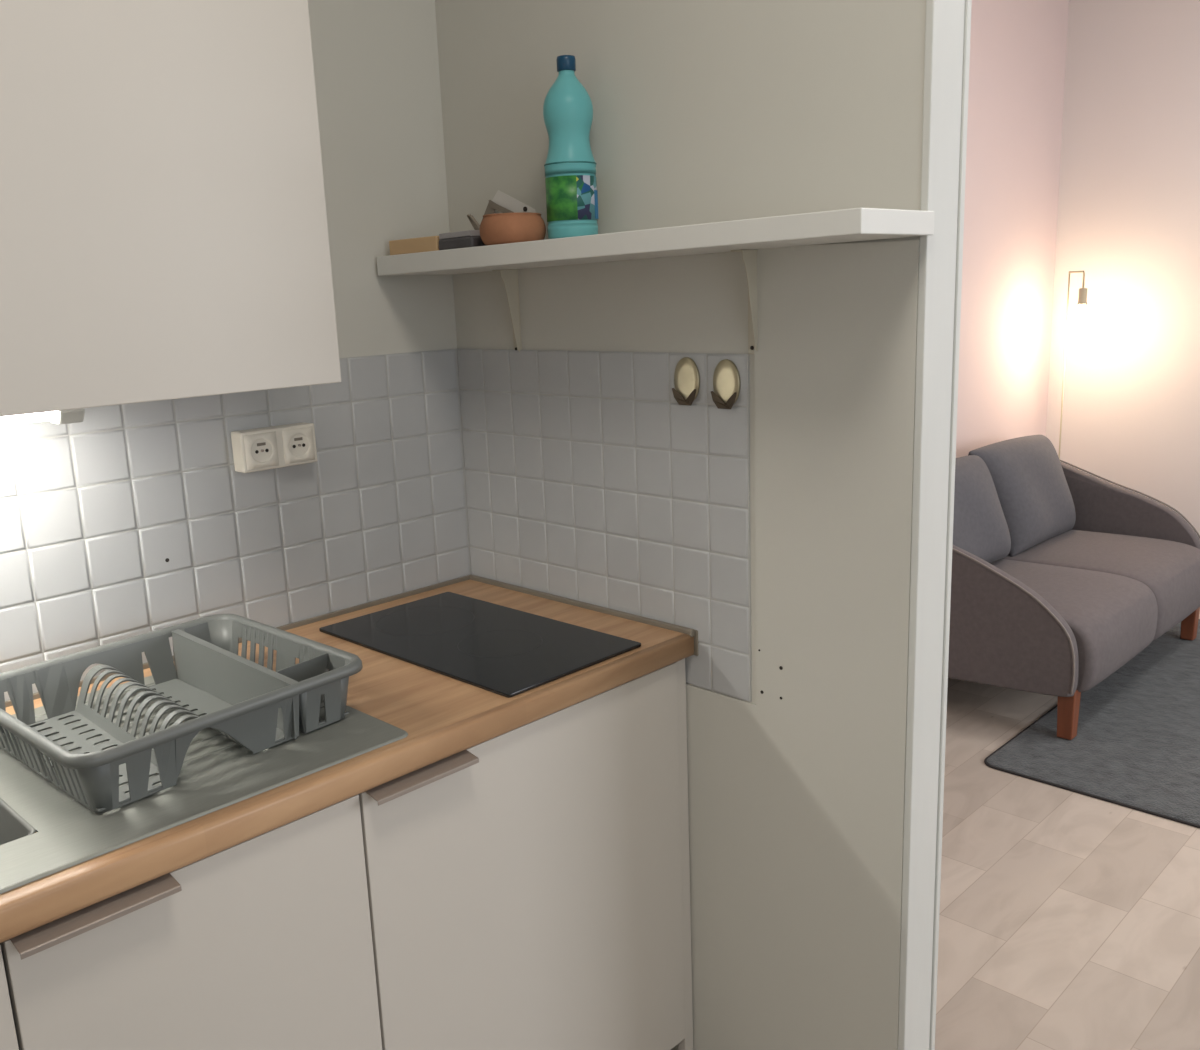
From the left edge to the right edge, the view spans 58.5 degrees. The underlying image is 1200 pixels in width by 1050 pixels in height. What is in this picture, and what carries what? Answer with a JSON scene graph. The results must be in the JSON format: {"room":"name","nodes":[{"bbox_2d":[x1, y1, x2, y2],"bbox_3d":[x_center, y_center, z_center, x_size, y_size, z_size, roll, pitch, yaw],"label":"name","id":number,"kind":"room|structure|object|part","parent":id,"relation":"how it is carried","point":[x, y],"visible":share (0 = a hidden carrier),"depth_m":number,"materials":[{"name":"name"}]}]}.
{"room":"kitchen","nodes":[
{"label":"kitchen","id":0,"kind":"room"},
{"bbox_2d":[0,0,471,700],"bbox_3d":[-1.229,-0.124,1.314,0.105,2.750,2.600,10,17,43],"label":"wall","id":1,"kind":"structure","parent":0,"point":[124,521],"depth_m":1.95,"materials":[{"name":"tile"}]},
{"bbox_2d":[0,0,340,416],"bbox_3d":[-0.843,-0.520,1.343,0.321,0.750,0.921,10,17,43],"label":"upper cabinet","id":2,"kind":"object","parent":1,"relation":"attached to","point":[164,235],"visible":1,"depth_m":1.40,"materials":[{"name":"white laminate"}]},
{"bbox_2d":[0,408,84,425],"bbox_3d":[-0.961,-0.114,1.330,0.056,0.039,0.605,10,17,43],"label":"light","id":3,"kind":"object","parent":2,"relation":"attached to","point":[74,415],"visible":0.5,"depth_m":1.50,"materials":[{"name":"white plastic"}]},
{"bbox_2d":[0,411,56,425],"bbox_3d":[-0.964,-0.111,1.327,0.044,0.022,0.544,10,17,43],"label":"diffuser","id":4,"kind":"object","parent":3,"relation":"attached to","point":[45,416],"depth_m":1.48,"materials":[{"name":"white plastic"}]},
{"bbox_2d":[231,422,316,472],"bbox_3d":[-0.572,-0.137,1.892,0.042,0.070,0.144,10,17,43],"label":"double socket","id":5,"kind":"object","parent":1,"relation":"attached to","point":[265,448],"visible":1,"depth_m":1.87,"materials":[{"name":"plastic"}]},
{"bbox_2d":[244,431,278,469],"bbox_3d":[-0.585,-0.129,1.856,0.003,0.060,0.060,10,17,43],"label":"outlet","id":6,"kind":"object","parent":5,"relation":"attached to","point":[261,448],"depth_m":1.85,"materials":[{"name":"plastic"}]},
{"bbox_2d":[282,427,314,463],"bbox_3d":[-0.535,-0.142,1.906,0.003,0.060,0.060,10,17,43],"label":"outlet","id":7,"kind":"object","parent":5,"relation":"attached to","point":[298,443],"depth_m":1.90,"materials":[{"name":"plastic"}]},
{"bbox_2d":[435,0,925,1049],"bbox_3d":[-0.002,-0.316,1.970,1.318,2.750,0.101,10,17,43],"label":"wall","id":8,"kind":"structure","parent":0,"point":[774,526],"depth_m":1.75,"materials":[{"name":"paint"}]},
{"bbox_2d":[492,269,521,351],"bbox_3d":[-0.175,-0.401,2.024,0.022,0.158,0.045,10,17,43],"label":"shelf bracket","id":9,"kind":"object","parent":8,"relation":"attached to","point":[509,277],"visible":1,"depth_m":2.02,"materials":[{"name":"beige metal"}]},
{"bbox_2d":[377,208,933,275],"bbox_3d":[0.014,-0.443,1.721,1.026,0.046,0.186,10,17,43],"label":"shelf","id":10,"kind":"object","parent":8,"relation":"attached to","point":[853,224],"visible":1,"depth_m":1.53,"materials":[{"name":"laminate"}]},
{"bbox_2d":[389,236,440,254],"bbox_3d":[-0.330,-0.515,1.980,0.136,0.027,0.042,8,16,41],"label":"wooden block","id":11,"kind":"object","parent":10,"relation":"on","point":[431,243],"visible":0.56,"depth_m":1.96,"materials":[{"name":"brown wood"}]},
{"bbox_2d":[439,230,486,249],"bbox_3d":[-0.233,-0.505,1.904,0.065,0.030,0.097,-14,17,-43],"label":"packet","id":12,"kind":"object","parent":10,"relation":"on","point":[469,238],"visible":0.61,"depth_m":1.87,"materials":[{"name":"black plastic"}]},
{"bbox_2d":[467,214,479,229],"bbox_3d":[-0.222,-0.536,1.902,0.036,0.031,0.007,10,17,43],"label":"peg","id":13,"kind":"object","parent":12,"relation":"on","point":[475,224],"visible":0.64,"depth_m":1.90,"materials":[{"name":"beige wood"}]},
{"bbox_2d":[480,212,545,244],"bbox_3d":[-0.149,-0.503,1.828,0.113,0.050,0.113,10,17,43],"label":"clay pot","id":14,"kind":"object","parent":10,"relation":"on","point":[498,228],"visible":0.88,"depth_m":1.78,"materials":[{"name":"ceramic"}]},
{"bbox_2d":[482,190,534,219],"bbox_3d":[-0.180,-0.557,1.958,0.182,0.105,0.010,10,17,43],"label":"folded card","id":15,"kind":"object","parent":14,"relation":"in","point":[501,202],"visible":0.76,"depth_m":1.94,"materials":[{"name":"paper"}]},
{"bbox_3d":[-0.217,-0.555,1.991,0.084,0.090,0.001,10,17,43],"label":"panel","id":16,"kind":"part","parent":15,"relation":"part of","materials":[{"name":"grey paper"}]},
{"bbox_3d":[-0.155,-0.553,1.937,0.116,0.105,0.005,10,17,43],"label":"panel","id":17,"kind":"part","parent":15,"relation":"part of","materials":[{"name":"paper"}]},
{"bbox_2d":[543,55,597,238],"bbox_3d":[-0.051,-0.623,1.785,0.088,0.294,0.088,10,17,43],"label":"detergent bottle","id":18,"kind":"object","parent":10,"relation":"on","point":[570,164],"visible":0.92,"depth_m":1.76,"materials":[{"name":"teal plastic"}]},
{"bbox_2d":[672,357,699,405],"bbox_3d":[0.141,-0.237,1.769,0.053,0.078,0.011,10,17,43],"label":"wall hook","id":19,"kind":"object","parent":8,"relation":"attached to","point":[686,375],"visible":1,"depth_m":1.77,"materials":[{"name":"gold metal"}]},
{"bbox_2d":[711,359,739,408],"bbox_3d":[0.200,-0.225,1.713,0.053,0.078,0.011,10,17,43],"label":"wall hook","id":20,"kind":"object","parent":8,"relation":"attached to","point":[726,377],"visible":1,"depth_m":1.71,"materials":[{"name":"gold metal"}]},
{"bbox_2d":[731,250,757,353],"bbox_3d":[0.223,-0.340,1.642,0.022,0.158,0.045,10,17,43],"label":"shelf bracket","id":21,"kind":"object","parent":8,"relation":"attached to","point":[749,257],"visible":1,"depth_m":1.64,"materials":[{"name":"beige metal"}]},
{"bbox_2d":[898,0,971,1049],"bbox_3d":[0.488,0.035,1.574,0.014,2.200,0.103,10,17,43],"label":"trim","id":22,"kind":"structure","parent":8,"relation":"attached to","point":[947,22],"depth_m":1.55,"materials":[{"name":"paint"}]},
{"bbox_2d":[956,0,1068,457],"bbox_3d":[0.803,-0.744,3.768,0.100,2.750,3.675,10,17,43],"label":"wall","id":23,"kind":"structure","parent":0,"point":[1017,65],"depth_m":4.59,"materials":[{"name":"paint"}]},
{"bbox_2d":[935,612,1199,1049],"bbox_3d":[1.460,1.157,1.665,4.200,0.100,6.370,10,17,43],"label":"floor","id":24,"kind":"structure","parent":0,"point":[1069,920],"depth_m":2.56,"materials":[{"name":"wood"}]},
{"bbox_2d":[0,945,18,1049],"bbox_3d":[-0.952,0.849,1.238,0.610,0.853,0.433,10,17,43],"label":"base cabinet","id":25,"kind":"object","parent":24,"relation":"on","point":[8,1038],"visible":1,"depth_m":1.12,"materials":[{"name":"white laminate"}]},
{"bbox_2d":[1,794,381,1049],"bbox_3d":[-0.649,0.770,1.540,0.610,0.853,0.433,10,17,43],"label":"base cabinet","id":26,"kind":"object","parent":24,"relation":"on","point":[263,941],"visible":0.68,"depth_m":1.30,"materials":[{"name":"white laminate"}]},
{"bbox_3d":[-0.550,0.421,1.171,0.048,0.012,0.170,10,17,43],"label":"handle","id":27,"kind":"part","parent":26,"relation":"part of","materials":[{"name":"metal"}]},
{"bbox_2d":[358,658,692,1049],"bbox_3d":[-0.263,0.673,1.927,0.610,0.858,0.672,10,17,43],"label":"base cabinet","id":28,"kind":"object","parent":24,"relation":"on","point":[528,885],"visible":0.52,"depth_m":1.69,"materials":[{"name":"white laminate"}]},
{"bbox_2d":[0,574,698,942],"bbox_3d":[-0.726,0.341,1.398,0.616,0.049,1.950,10,17,43],"label":"countertop","id":29,"kind":"structure","parent":28,"relation":"on","point":[442,716],"depth_m":1.55,"materials":[{"name":"brown wood"}]},
{"bbox_2d":[0,675,407,956],"bbox_3d":[-0.773,0.413,1.345,0.526,0.156,0.944,10,17,43],"label":"sink","id":30,"kind":"object","parent":29,"relation":"in","point":[217,772],"visible":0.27,"depth_m":1.33,"materials":[{"name":"metal"}]},
{"bbox_2d":[0,798,35,956],"bbox_3d":[-0.922,0.445,1.230,0.363,0.154,0.426,10,17,43],"label":"basin","id":31,"kind":"object","parent":30,"relation":"in","point":[17,820],"depth_m":1.29,"materials":[{"name":"metal"}]},
{"bbox_2d":[0,614,362,811],"bbox_3d":[-0.605,0.246,1.505,0.418,0.085,0.420,9,17,41],"label":"dish rack","id":32,"kind":"object","parent":30,"relation":"on","point":[255,706],"visible":1,"depth_m":1.51,"materials":[{"name":"grey plastic"}]},
{"bbox_2d":[181,620,349,733],"bbox_3d":[-0.511,0.222,1.614,0.379,0.078,0.101,9,17,41],"label":"tray","id":33,"kind":"object","parent":32,"relation":"on","point":[212,668],"depth_m":1.58,"materials":[{"name":"grey plastic"}]},
{"bbox_2d":[319,592,640,697],"bbox_3d":[-0.221,0.196,1.879,0.524,0.006,0.300,10,17,43],"label":"cooktop","id":34,"kind":"object","parent":29,"relation":"in","point":[504,651],"visible":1,"depth_m":1.84,"materials":[{"name":"black glass"}]},
{"bbox_3d":[-0.247,0.343,1.473,0.048,0.012,0.170,10,17,43],"label":"handle","id":35,"kind":"part","parent":28,"relation":"part of","materials":[{"name":"metal"}]},
{"bbox_2d":[948,435,1199,739],"bbox_3d":[1.682,0.138,4.078,0.864,0.829,1.516,10,17,43],"label":"sofa","id":36,"kind":"object","parent":24,"relation":"on","point":[1062,574],"visible":0.83,"depth_m":3.87,"materials":[{"name":"grey fabric"}]},
{"bbox_2d":[953,455,1010,562],"bbox_3d":[1.302,-0.022,3.964,0.620,0.441,0.211,-15,-2,-42],"label":"cushion","id":37,"kind":"object","parent":36,"relation":"on","point":[980,528],"depth_m":3.93,"materials":[{"name":"grey fabric"}]},
{"bbox_3d":[1.181,0.253,3.607,0.826,0.567,0.057,8,16,38],"label":"arm","id":38,"kind":"part","parent":36,"relation":"part of","materials":[{"name":"grey fabric"}]},
{"bbox_2d":[968,435,1075,556],"bbox_3d":[1.724,-0.130,4.383,0.211,0.466,0.770,-18,-4,43],"label":"cushion","id":39,"kind":"object","parent":36,"relation":"on","point":[1035,492],"depth_m":4.25,"materials":[{"name":"grey fabric"}]},
{"bbox_3d":[1.513,0.605,3.465,0.056,0.168,0.056,10,17,43],"label":"leg","id":40,"kind":"part","parent":36,"relation":"part of","materials":[{"name":"brown wood"}]},
{"bbox_2d":[990,559,1157,691],"bbox_3d":[1.498,0.317,3.852,0.772,0.252,0.634,10,17,43],"label":"seat cushion","id":41,"kind":"object","parent":36,"relation":"on","point":[1111,617],"depth_m":3.63,"materials":[{"name":"grey fabric"}]},
{"bbox_2d":[1002,530,1199,640],"bbox_3d":[1.940,0.203,4.292,0.772,0.252,0.634,10,17,43],"label":"seat cushion","id":42,"kind":"object","parent":36,"relation":"on","point":[1167,562],"depth_m":4.10,"materials":[{"name":"grey fabric"}]},
{"bbox_3d":[2.151,0.002,4.575,0.057,0.567,0.826,-13,16,-39],"label":"arm","id":43,"kind":"part","parent":36,"relation":"part of","materials":[{"name":"grey fabric"}]},
{"bbox_3d":[2.387,0.379,4.338,0.056,0.168,0.056,10,17,43],"label":"leg","id":44,"kind":"part","parent":36,"relation":"part of","materials":[{"name":"brown wood"}]},
{"bbox_2d":[1058,271,1089,458],"bbox_3d":[2.103,-0.392,4.875,0.234,1.487,0.234,10,17,43],"label":"floor lamp","id":45,"kind":"object","parent":24,"relation":"on","point":[1081,321],"visible":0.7,"depth_m":4.63,"materials":[{"name":"metal"}]},
{"bbox_3d":[2.078,-1.069,4.675,0.009,0.077,0.146,-2,12,0],"label":"arm","id":46,"kind":"part","parent":45,"relation":"part of","materials":[{"name":"metal"}]},
{"bbox_3d":[2.085,-0.897,4.643,0.068,0.112,0.068,10,17,43],"label":"bulb","id":47,"kind":"part","parent":45,"relation":"part of","materials":[{"name":"white glass"}]},
{"bbox_2d":[984,619,1199,827],"bbox_3d":[2.421,0.666,3.456,1.600,0.013,1.925,10,17,43],"label":"rug","id":48,"kind":"object","parent":24,"relation":"on","point":[1136,745],"visible":0.94,"depth_m":3.44,"materials":[{"name":"grey carpet"}]},
{"bbox_2d":[1046,0,1199,538],"bbox_3d":[3.659,-0.816,3.606,4.200,2.750,0.100,10,17,43],"label":"wall","id":49,"kind":"structure","parent":0,"point":[1128,217],"depth_m":4.74,"materials":[{"name":"paint"}]}
]}

